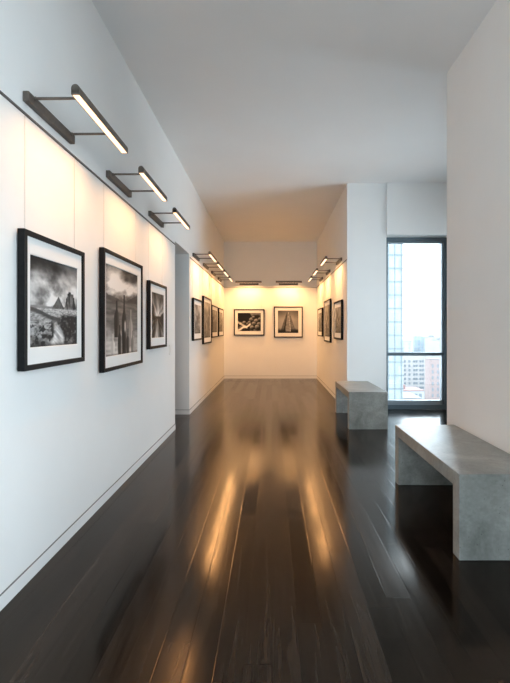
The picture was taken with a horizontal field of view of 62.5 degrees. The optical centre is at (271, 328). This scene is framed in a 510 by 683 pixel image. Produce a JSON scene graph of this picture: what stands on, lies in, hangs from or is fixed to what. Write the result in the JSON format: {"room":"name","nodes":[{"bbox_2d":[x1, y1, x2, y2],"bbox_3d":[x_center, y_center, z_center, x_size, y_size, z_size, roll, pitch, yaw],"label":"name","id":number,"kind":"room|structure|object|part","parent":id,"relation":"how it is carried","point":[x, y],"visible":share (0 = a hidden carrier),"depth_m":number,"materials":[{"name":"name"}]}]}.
{"room":"museum","nodes":[
{"label":"museum","id":0,"kind":"room"},
{"bbox_2d":[0,0,223,593],"bbox_3d":[-1.290,-0.465,3.465,0.220,3.370,13.770,0,0,0],"label":"wall","id":1,"kind":"structure","parent":0,"point":[69,432],"depth_m":2.59,"materials":[{"name":"white paint"}]},
{"bbox_2d":[17,228,84,371],"bbox_3d":[-1.158,-0.413,2.248,0.036,1.219,0.625,0,0,0],"label":"framed photograph","id":2,"kind":"object","parent":1,"relation":"hanging from","point":[50,273],"visible":1,"depth_m":2.16,"materials":[{"name":"black wood"}]},
{"bbox_2d":[30,254,76,346],"bbox_3d":[-1.155,-0.134,2.243,0.001,0.446,0.487,0,0,0],"label":"print","id":3,"kind":"object","parent":2,"relation":"attached to","point":[53,285],"depth_m":2.21},
{"bbox_2d":[23,84,127,153],"bbox_3d":[-1.045,-1.118,2.320,0.270,0.080,0.670,0,0,0],"label":"picture light","id":4,"kind":"object","parent":1,"relation":"attached to","point":[33,102],"visible":1,"depth_m":2.18,"materials":[{"name":"brown metal"}]},
{"bbox_3d":[-1.165,-1.103,2.220,0.030,0.050,0.470,0,0,0],"label":"mounting plate","id":5,"kind":"part","parent":4,"relation":"part of","materials":[{"name":"brown metal"}]},
{"bbox_3d":[-1.051,-1.116,2.035,0.206,0.019,0.019,0,0,0],"label":"arm","id":6,"kind":"part","parent":4,"relation":"part of","materials":[{"name":"brown metal"}]},
{"bbox_3d":[-1.051,-1.116,2.405,0.206,0.019,0.019,0,0,0],"label":"arm","id":7,"kind":"part","parent":4,"relation":"part of","materials":[{"name":"brown metal"}]},
{"bbox_2d":[73,95,126,152],"bbox_3d":[-0.930,-1.113,2.320,0.032,0.006,0.658,0,0,0],"label":"diffuser","id":8,"kind":"object","parent":4,"relation":"attached to","point":[82,100],"depth_m":2.26,"materials":[{"name":"white plastic"}]},
{"bbox_2d":[0,90,174,244],"bbox_3d":[-1.175,-1.024,0.945,0.010,0.009,8.290,0,0,0],"label":"trim","id":9,"kind":"structure","parent":1,"relation":"attached to","point":[1,92],"depth_m":2.41,"materials":[{"name":"grey metal"}]},
{"bbox_2d":[0,376,223,610],"bbox_3d":[-1.177,1.186,3.575,0.006,0.068,13.550,0,0,0],"label":"baseboard","id":10,"kind":"structure","parent":1,"relation":"attached to","point":[11,591],"depth_m":2.48,"materials":[{"name":"white paint"}]},
{"bbox_2d":[99,247,142,372],"bbox_3d":[-1.158,-0.362,3.280,0.036,1.321,0.860,0,0,0],"label":"framed photograph","id":11,"kind":"object","parent":1,"relation":"hanging from","point":[120,278],"visible":1,"depth_m":3.17,"materials":[{"name":"black wood"}]},
{"bbox_2d":[106,264,136,356],"bbox_3d":[-1.155,-0.131,3.255,0.001,0.650,0.692,0,0,0],"label":"print","id":12,"kind":"object","parent":11,"relation":"attached to","point":[121,285],"depth_m":3.20},
{"bbox_2d":[106,166,166,200],"bbox_3d":[-1.045,-1.118,3.315,0.270,0.080,0.670,0,0,0],"label":"picture light","id":13,"kind":"object","parent":1,"relation":"attached to","point":[144,174],"visible":1,"depth_m":3.18,"materials":[{"name":"brown metal"}]},
{"bbox_3d":[-1.165,-1.103,3.215,0.030,0.050,0.470,0,0,0],"label":"mounting plate","id":14,"kind":"part","parent":13,"relation":"part of","materials":[{"name":"brown metal"}]},
{"bbox_3d":[-1.051,-1.116,3.030,0.206,0.019,0.019,0,0,0],"label":"arm","id":15,"kind":"part","parent":13,"relation":"part of","materials":[{"name":"brown metal"}]},
{"bbox_3d":[-1.051,-1.116,3.400,0.206,0.019,0.019,0,0,0],"label":"arm","id":16,"kind":"part","parent":13,"relation":"part of","materials":[{"name":"brown metal"}]},
{"bbox_2d":[139,173,165,200],"bbox_3d":[-0.930,-1.113,3.315,0.032,0.006,0.658,0,0,0],"label":"diffuser","id":17,"kind":"object","parent":13,"relation":"attached to","point":[145,176],"depth_m":3.27,"materials":[{"name":"white plastic"}]},
{"bbox_2d":[147,280,166,348],"bbox_3d":[-1.158,-0.416,4.245,0.036,1.214,0.630,0,0,0],"label":"framed photograph","id":18,"kind":"object","parent":1,"relation":"hanging from","point":[156,292],"visible":1,"depth_m":4.20,"materials":[{"name":"black wood"}]},
{"bbox_2d":[152,292,163,337],"bbox_3d":[-1.155,-0.136,4.248,0.001,0.446,0.458,0,0,0],"label":"print","id":19,"kind":"object","parent":18,"relation":"attached to","point":[157,299],"depth_m":4.24},
{"bbox_2d":[148,207,189,228],"bbox_3d":[-1.045,-1.118,4.335,0.270,0.080,0.670,0,0,0],"label":"picture light","id":20,"kind":"object","parent":1,"relation":"attached to","point":[175,211],"visible":1,"depth_m":4.21,"materials":[{"name":"brown metal"}]},
{"bbox_3d":[-1.165,-1.103,4.235,0.030,0.050,0.470,0,0,0],"label":"mounting plate","id":21,"kind":"part","parent":20,"relation":"part of","materials":[{"name":"brown metal"}]},
{"bbox_3d":[-1.051,-1.116,4.050,0.206,0.019,0.019,0,0,0],"label":"arm","id":22,"kind":"part","parent":20,"relation":"part of","materials":[{"name":"brown metal"}]},
{"bbox_3d":[-1.051,-1.116,4.420,0.206,0.019,0.019,0,0,0],"label":"arm","id":23,"kind":"part","parent":20,"relation":"part of","materials":[{"name":"brown metal"}]},
{"bbox_2d":[174,213,188,228],"bbox_3d":[-0.930,-1.113,4.335,0.032,0.006,0.658,0,0,0],"label":"diffuser","id":24,"kind":"object","parent":20,"relation":"attached to","point":[178,215],"depth_m":4.32,"materials":[{"name":"white plastic"}]},
{"bbox_2d":[192,260,201,340],"bbox_3d":[-1.158,-0.424,6.505,0.036,1.197,0.730,0,0,0],"label":"framed photograph","id":25,"kind":"object","parent":1,"relation":"hanging from","point":[196,303],"visible":1,"depth_m":6.42,"materials":[{"name":"black wood"}]},
{"bbox_3d":[-1.157,-0.143,6.505,0.034,0.634,0.730,0,0,0],"label":"frame","id":26,"kind":"part","parent":25,"relation":"part of","materials":[{"name":"black wood"}]},
{"bbox_2d":[195,304,200,333],"bbox_3d":[-1.155,-0.150,6.513,0.001,0.441,0.547,0,0,0],"label":"print","id":27,"kind":"object","parent":25,"relation":"attached to","point":[197,308],"depth_m":6.51},
{"bbox_2d":[192,251,216,261],"bbox_3d":[-1.045,-1.118,6.580,0.270,0.080,0.720,0,0,0],"label":"picture light","id":28,"kind":"object","parent":1,"relation":"attached to","point":[210,254],"visible":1,"depth_m":6.43,"materials":[{"name":"brown metal"}]},
{"bbox_3d":[-1.165,-1.103,6.455,0.030,0.050,0.470,0,0,0],"label":"mounting plate","id":29,"kind":"part","parent":28,"relation":"part of","materials":[{"name":"brown metal"}]},
{"bbox_2d":[202,296,211,343],"bbox_3d":[-1.158,-0.383,7.490,0.036,1.281,0.900,0,0,0],"label":"framed photograph","id":30,"kind":"object","parent":1,"relation":"hanging from","point":[206,302],"visible":1,"depth_m":7.41,"materials":[{"name":"black wood"}]},
{"bbox_2d":[204,302,209,337],"bbox_3d":[-1.155,-0.159,7.497,0.001,0.625,0.717,0,0,0],"label":"print","id":31,"kind":"object","parent":30,"relation":"attached to","point":[206,305],"depth_m":7.41},
{"bbox_2d":[190,257,223,286],"bbox_3d":[-1.175,-1.024,8.185,0.010,0.009,4.330,0,0,0],"label":"trim","id":32,"kind":"structure","parent":1,"relation":"attached to","point":[190,257],"depth_m":7.32,"materials":[{"name":"grey metal"}]},
{"bbox_2d":[203,261,222,269],"bbox_3d":[-1.045,-1.118,7.520,0.270,0.080,0.720,0,0,0],"label":"picture light","id":33,"kind":"object","parent":1,"relation":"attached to","point":[218,263],"visible":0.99,"depth_m":7.44,"materials":[{"name":"brown metal"}]},
{"bbox_2d":[212,305,217,337],"bbox_3d":[-1.158,-0.426,8.460,0.036,1.193,0.880,0,0,0],"label":"framed photograph","id":34,"kind":"object","parent":1,"relation":"hanging from","point":[214,308],"visible":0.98,"depth_m":8.44,"materials":[{"name":"black wood"}]},
{"bbox_2d":[212,310,216,331],"bbox_3d":[-1.155,-0.155,8.467,0.001,0.443,0.697,0,0,0],"label":"print","id":35,"kind":"object","parent":34,"relation":"attached to","point":[214,313],"depth_m":8.44},
{"bbox_2d":[211,269,228,275],"bbox_3d":[-1.045,-1.118,8.490,0.270,0.080,0.720,0,0,0],"label":"picture light","id":36,"kind":"object","parent":1,"relation":"attached to","point":[224,270],"visible":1,"depth_m":8.25,"materials":[{"name":"brown metal"}]},
{"bbox_2d":[218,308,223,336],"bbox_3d":[-1.158,-0.429,9.490,0.036,1.187,0.840,0,0,0],"label":"framed photograph","id":37,"kind":"object","parent":1,"relation":"hanging from","point":[220,311],"visible":1,"depth_m":9.42,"materials":[{"name":"black wood"}]},
{"bbox_2d":[219,312,222,331],"bbox_3d":[-1.155,-0.157,9.498,0.001,0.433,0.657,0,0,0],"label":"print","id":38,"kind":"object","parent":37,"relation":"attached to","point":[220,314],"depth_m":9.42},
{"bbox_2d":[0,379,509,682],"bbox_3d":[0.360,1.280,3.575,7.120,0.120,13.990,0,0,0],"label":"floor","id":39,"kind":"structure","parent":0,"point":[268,538],"depth_m":2.11,"materials":[{"name":"brown wood"}]},
{"bbox_2d":[317,183,385,393],"bbox_3d":[1.397,-0.465,8.270,0.578,3.370,4.160,0,0,0],"label":"wall pier","id":40,"kind":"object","parent":39,"relation":"on","point":[355,230],"visible":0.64,"depth_m":6.19,"materials":[{"name":"white paint"}]},
{"bbox_2d":[308,276,322,281],"bbox_3d":[0.973,-1.118,9.460,0.270,0.080,0.720,0,0,0],"label":"picture light","id":41,"kind":"object","parent":40,"relation":"attached to","point":[311,277],"visible":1,"depth_m":9.34,"materials":[{"name":"brown metal"}]},
{"bbox_2d":[313,268,330,274],"bbox_3d":[0.973,-1.118,8.310,0.270,0.080,0.720,0,0,0],"label":"picture light","id":42,"kind":"object","parent":40,"relation":"attached to","point":[316,270],"visible":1,"depth_m":8.01,"materials":[{"name":"brown metal"}]},
{"bbox_2d":[317,376,334,397],"bbox_3d":[1.105,1.186,8.270,0.006,0.068,4.160,0,0,0],"label":"baseboard","id":43,"kind":"object","parent":40,"relation":"attached to","point":[318,378],"visible":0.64,"depth_m":8.49,"materials":[{"name":"white paint"}]},
{"bbox_2d":[320,256,341,265],"bbox_3d":[0.973,-1.118,6.980,0.270,0.080,0.720,0,0,0],"label":"picture light","id":44,"kind":"object","parent":40,"relation":"attached to","point":[325,257],"visible":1,"depth_m":6.81,"materials":[{"name":"brown metal"}]},
{"bbox_3d":[1.103,-1.025,8.280,0.010,0.009,4.140,0,0,0],"label":"trim","id":45,"kind":"structure","parent":40,"relation":"attached to","visible":0},
{"bbox_2d":[318,307,322,336],"bbox_3d":[1.086,-0.429,9.440,0.036,1.187,0.840,0,0,0],"label":"framed photograph","id":46,"kind":"object","parent":45,"relation":"hanging from","point":[320,310],"visible":1,"depth_m":9.38,"materials":[{"name":"black wood"}]},
{"bbox_2d":[319,313,321,331],"bbox_3d":[1.083,-0.149,9.440,0.001,0.418,0.642,0,0,0],"label":"print","id":47,"kind":"object","parent":46,"relation":"attached to","point":[320,314],"depth_m":9.38},
{"bbox_2d":[324,298,330,342],"bbox_3d":[1.086,-0.386,8.220,0.036,1.275,0.880,0,0,0],"label":"framed photograph","id":48,"kind":"object","parent":45,"relation":"hanging from","point":[327,304],"visible":1,"depth_m":8.20,"materials":[{"name":"black wood"}]},
{"bbox_2d":[325,305,328,336],"bbox_3d":[1.083,-0.157,8.220,0.001,0.610,0.682,0,0,0],"label":"print","id":49,"kind":"object","parent":48,"relation":"attached to","point":[326,307],"depth_m":8.19},
{"bbox_2d":[334,264,342,339],"bbox_3d":[1.086,-0.427,6.890,0.036,1.191,0.780,0,0,0],"label":"framed photograph","id":50,"kind":"object","parent":45,"relation":"hanging from","point":[338,305],"visible":1,"depth_m":6.74,"materials":[{"name":"black wood"}]},
{"bbox_2d":[335,307,340,332],"bbox_3d":[1.083,-0.145,6.890,0.001,0.418,0.582,0,0,0],"label":"print","id":51,"kind":"object","parent":50,"relation":"attached to","point":[337,310],"depth_m":6.84},
{"bbox_3d":[1.085,-0.145,6.890,0.034,0.626,0.780,0,0,0],"label":"frame","id":52,"kind":"part","parent":50,"relation":"part of","materials":[{"name":"black wood"}]},
{"bbox_2d":[335,381,387,428],"bbox_3d":[1.170,0.993,5.639,0.476,0.455,1.078,0,0,0],"label":"concrete bench","id":53,"kind":"object","parent":39,"relation":"on","point":[365,403],"visible":1,"depth_m":5.10,"materials":[{"name":"grey concrete"}]},
{"bbox_3d":[1.170,0.993,6.137,0.476,0.454,0.081,0,0,0],"label":"leg","id":54,"kind":"part","parent":53,"relation":"part of","materials":[{"name":"concrete"}]},
{"bbox_3d":[1.170,0.806,5.639,0.476,0.081,1.076,0,0,0],"label":"seat","id":55,"kind":"part","parent":53,"relation":"part of","materials":[{"name":"concrete"}]},
{"bbox_3d":[1.170,0.993,5.141,0.476,0.454,0.081,0,0,0],"label":"leg","id":56,"kind":"part","parent":53,"relation":"part of","materials":[{"name":"concrete"}]},
{"bbox_2d":[395,425,509,560],"bbox_3d":[1.222,0.993,2.785,0.473,0.455,1.150,0,0,0],"label":"concrete bench","id":57,"kind":"object","parent":39,"relation":"on","point":[478,471],"visible":1,"depth_m":2.29,"materials":[{"name":"grey concrete"}]},
{"bbox_3d":[1.222,0.993,3.319,0.473,0.454,0.081,0,0,0],"label":"leg","id":58,"kind":"part","parent":57,"relation":"part of","materials":[{"name":"concrete"}]},
{"bbox_3d":[1.222,0.806,2.785,0.473,0.081,1.148,0,0,0],"label":"seat","id":59,"kind":"part","parent":57,"relation":"part of","materials":[{"name":"concrete"}]},
{"bbox_3d":[1.222,0.993,2.251,0.473,0.454,0.081,0,0,0],"label":"leg","id":60,"kind":"part","parent":57,"relation":"part of","materials":[{"name":"concrete"}]},
{"bbox_2d":[224,242,316,375],"bbox_3d":[-0.600,-0.465,10.460,5.200,3.370,0.220,0,0,0],"label":"wall","id":61,"kind":"structure","parent":0,"point":[268,263],"depth_m":10.35,"materials":[{"name":"white paint"}]},
{"bbox_2d":[235,281,261,284],"bbox_3d":[-0.565,-1.118,10.215,0.630,0.080,0.270,0,0,0],"label":"picture light","id":62,"kind":"object","parent":61,"relation":"attached to","point":[239,282],"visible":1,"depth_m":10.08,"materials":[{"name":"brown metal"}]},
{"bbox_3d":[-0.565,-1.103,10.335,0.470,0.050,0.030,0,0,0],"label":"mounting plate","id":63,"kind":"part","parent":62,"relation":"part of","materials":[{"name":"brown metal"}]},
{"bbox_2d":[234,288,264,335],"bbox_3d":[-0.561,-0.430,10.328,0.754,1.185,0.036,0,0,0],"label":"framed photograph","id":64,"kind":"object","parent":61,"relation":"hanging from","point":[247,322],"visible":1,"depth_m":10.32,"materials":[{"name":"white paper"}]},
{"bbox_2d":[238,313,260,330],"bbox_3d":[-0.558,-0.171,10.325,0.569,0.451,0.001,0,0,0],"label":"print","id":65,"kind":"object","parent":64,"relation":"attached to","point":[246,321],"depth_m":10.32},
{"bbox_3d":[-0.561,-0.162,10.327,0.754,0.648,0.034,0,0,0],"label":"frame","id":66,"kind":"part","parent":64,"relation":"part of","materials":[{"name":"black wood"}]},
{"bbox_2d":[224,376,316,378],"bbox_3d":[-0.036,1.186,10.347,2.276,0.068,0.006,0,0,0],"label":"baseboard","id":67,"kind":"structure","parent":61,"relation":"attached to","point":[225,377],"depth_m":10.34,"materials":[{"name":"white paint"}]},
{"bbox_2d":[224,287,316,287],"bbox_3d":[-0.036,-1.024,10.345,2.268,0.009,0.010,0,0,0],"label":"trim","id":68,"kind":"structure","parent":61,"relation":"attached to","point":[224,287],"depth_m":10.34,"materials":[{"name":"grey metal"}]},
{"bbox_2d":[274,307,302,337],"bbox_3d":[0.402,-0.406,10.328,0.709,1.234,0.036,0,0,0],"label":"framed photograph","id":69,"kind":"object","parent":61,"relation":"hanging from","point":[288,321],"visible":1,"depth_m":10.32,"materials":[{"name":"black wood"}]},
{"bbox_2d":[278,311,297,332],"bbox_3d":[0.397,-0.177,10.325,0.505,0.552,0.001,0,0,0],"label":"print","id":70,"kind":"object","parent":69,"relation":"attached to","point":[287,320],"depth_m":10.32},
{"bbox_2d":[276,281,301,284],"bbox_3d":[0.405,-1.118,10.215,0.630,0.080,0.270,0,0,0],"label":"picture light","id":71,"kind":"object","parent":61,"relation":"attached to","point":[279,282],"visible":1,"depth_m":10.08,"materials":[{"name":"brown metal"}]},
{"bbox_3d":[0.405,-1.103,10.335,0.470,0.050,0.030,0,0,0],"label":"mounting plate","id":72,"kind":"part","parent":71,"relation":"part of","materials":[{"name":"brown metal"}]},
{"bbox_2d":[92,0,496,241],"bbox_3d":[0.360,-2.225,3.575,7.120,0.150,13.990,0,0,0],"label":"ceiling","id":73,"kind":"structure","parent":0,"point":[269,109],"depth_m":3.79,"materials":[{"name":"paint"}]},
{"bbox_2d":[386,182,446,236],"bbox_3d":[2.693,-0.465,6.355,2.014,3.370,0.390,0,0,0],"label":"wall","id":74,"kind":"structure","parent":0,"point":[413,209],"depth_m":6.16,"materials":[{"name":"white paint"}]},
{"bbox_2d":[386,237,446,408],"bbox_3d":[2.178,-0.085,6.410,0.975,2.601,0.120,0,0,0],"label":"window","id":75,"kind":"structure","parent":74,"relation":"attached to","point":[442,403],"depth_m":6.35,"materials":[{"name":"grey metal"}]},
{"bbox_2d":[447,0,509,453],"bbox_3d":[2.695,-0.465,0.055,2.450,3.370,6.950,0,0,0],"label":"wall","id":76,"kind":"structure","parent":0,"point":[478,81],"depth_m":2.96,"materials":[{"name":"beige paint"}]},
{"label":"outside","id":77,"kind":"structure","parent":0,"visible":0},
{"bbox_3d":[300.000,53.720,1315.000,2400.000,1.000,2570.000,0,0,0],"label":"ground","id":78,"kind":"structure","parent":77,"visible":0},
{"bbox_2d":[388,244,403,399],"bbox_3d":[23.623,-5.080,126.500,23.645,116.600,27.400,0,0,0],"label":"glass tower","id":79,"kind":"structure","parent":78,"relation":"on","point":[395,251],"depth_m":113.01,"materials":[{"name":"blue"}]},
{"bbox_2d":[403,341,411,351],"bbox_3d":[150.571,32.453,492.500,18.114,41.534,25.400,0,0,0],"label":"block","id":80,"kind":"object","parent":78,"relation":"on","point":[406,344],"visible":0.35,"depth_m":480.00,"materials":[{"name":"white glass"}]},
{"bbox_2d":[403,392,421,399],"bbox_3d":[58.702,41.030,198.000,17.805,24.380,16.400,0,0,0],"label":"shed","id":81,"kind":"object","parent":78,"relation":"on","point":[406,395],"visible":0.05,"depth_m":193.13,"materials":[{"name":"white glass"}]},
{"bbox_2d":[403,384,423,399],"bbox_3d":[72.981,42.434,239.000,22.362,21.572,14.400,0,0,0],"label":"building","id":82,"kind":"structure","parent":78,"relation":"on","point":[419,392],"depth_m":232.00,"materials":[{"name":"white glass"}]},
{"bbox_2d":[403,351,424,399],"bbox_3d":[93.821,34.596,312.500,32.043,37.249,25.400,0,0,0],"label":"apartment block","id":83,"kind":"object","parent":78,"relation":"on","point":[413,366],"visible":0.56,"depth_m":300.01,"materials":[{"name":"white concrete"}]},
{"bbox_2d":[406,334,428,351],"bbox_3d":[200.000,30.310,574.950,23.067,45.820,30.500,0,0,0],"label":"office block","id":84,"kind":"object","parent":78,"relation":"on","point":[418,341],"visible":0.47,"depth_m":559.95,"materials":[{"name":"blue glass"}]},
{"bbox_2d":[403,329,439,340],"bbox_3d":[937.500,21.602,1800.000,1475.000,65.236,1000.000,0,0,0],"label":"hills","id":85,"kind":"structure","parent":78,"relation":"on","point":[436,332],"depth_m":1666.39,"materials":[{"name":"white"}]},
{"bbox_2d":[425,358,439,399],"bbox_3d":[110.993,34.387,254.000,34.414,37.665,8.400,0,0,0],"label":"brick building","id":86,"kind":"structure","parent":78,"relation":"on","point":[432,365],"depth_m":250.00,"materials":[{"name":"pink brick"}]},
{"bbox_2d":[425,335,439,357],"bbox_3d":[203.048,30.572,532.500,10.305,45.296,25.400,0,0,0],"label":"block","id":87,"kind":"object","parent":78,"relation":"on","point":[428,340],"visible":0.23,"depth_m":529.50,"materials":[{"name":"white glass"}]},
{"bbox_2d":[432,338,439,357],"bbox_3d":[194.994,32.024,482.500,13.269,42.391,25.400,0,0,0],"label":"block","id":88,"kind":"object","parent":78,"relation":"on","point":[435,343],"visible":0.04,"depth_m":484.12,"materials":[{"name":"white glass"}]},
{"bbox_3d":[-2.300,-0.465,5.255,1.800,3.370,1.790,0,0,0],"label":"wall","id":89,"kind":"structure","parent":0,"visible":0},
{"bbox_2d":[175,410,188,413],"bbox_3d":[-2.090,1.186,5.997,1.820,0.068,0.006,0,0,0],"label":"baseboard","id":90,"kind":"structure","parent":89,"relation":"attached to","point":[176,411],"depth_m":5.99,"materials":[{"name":"white paint"}]}
]}

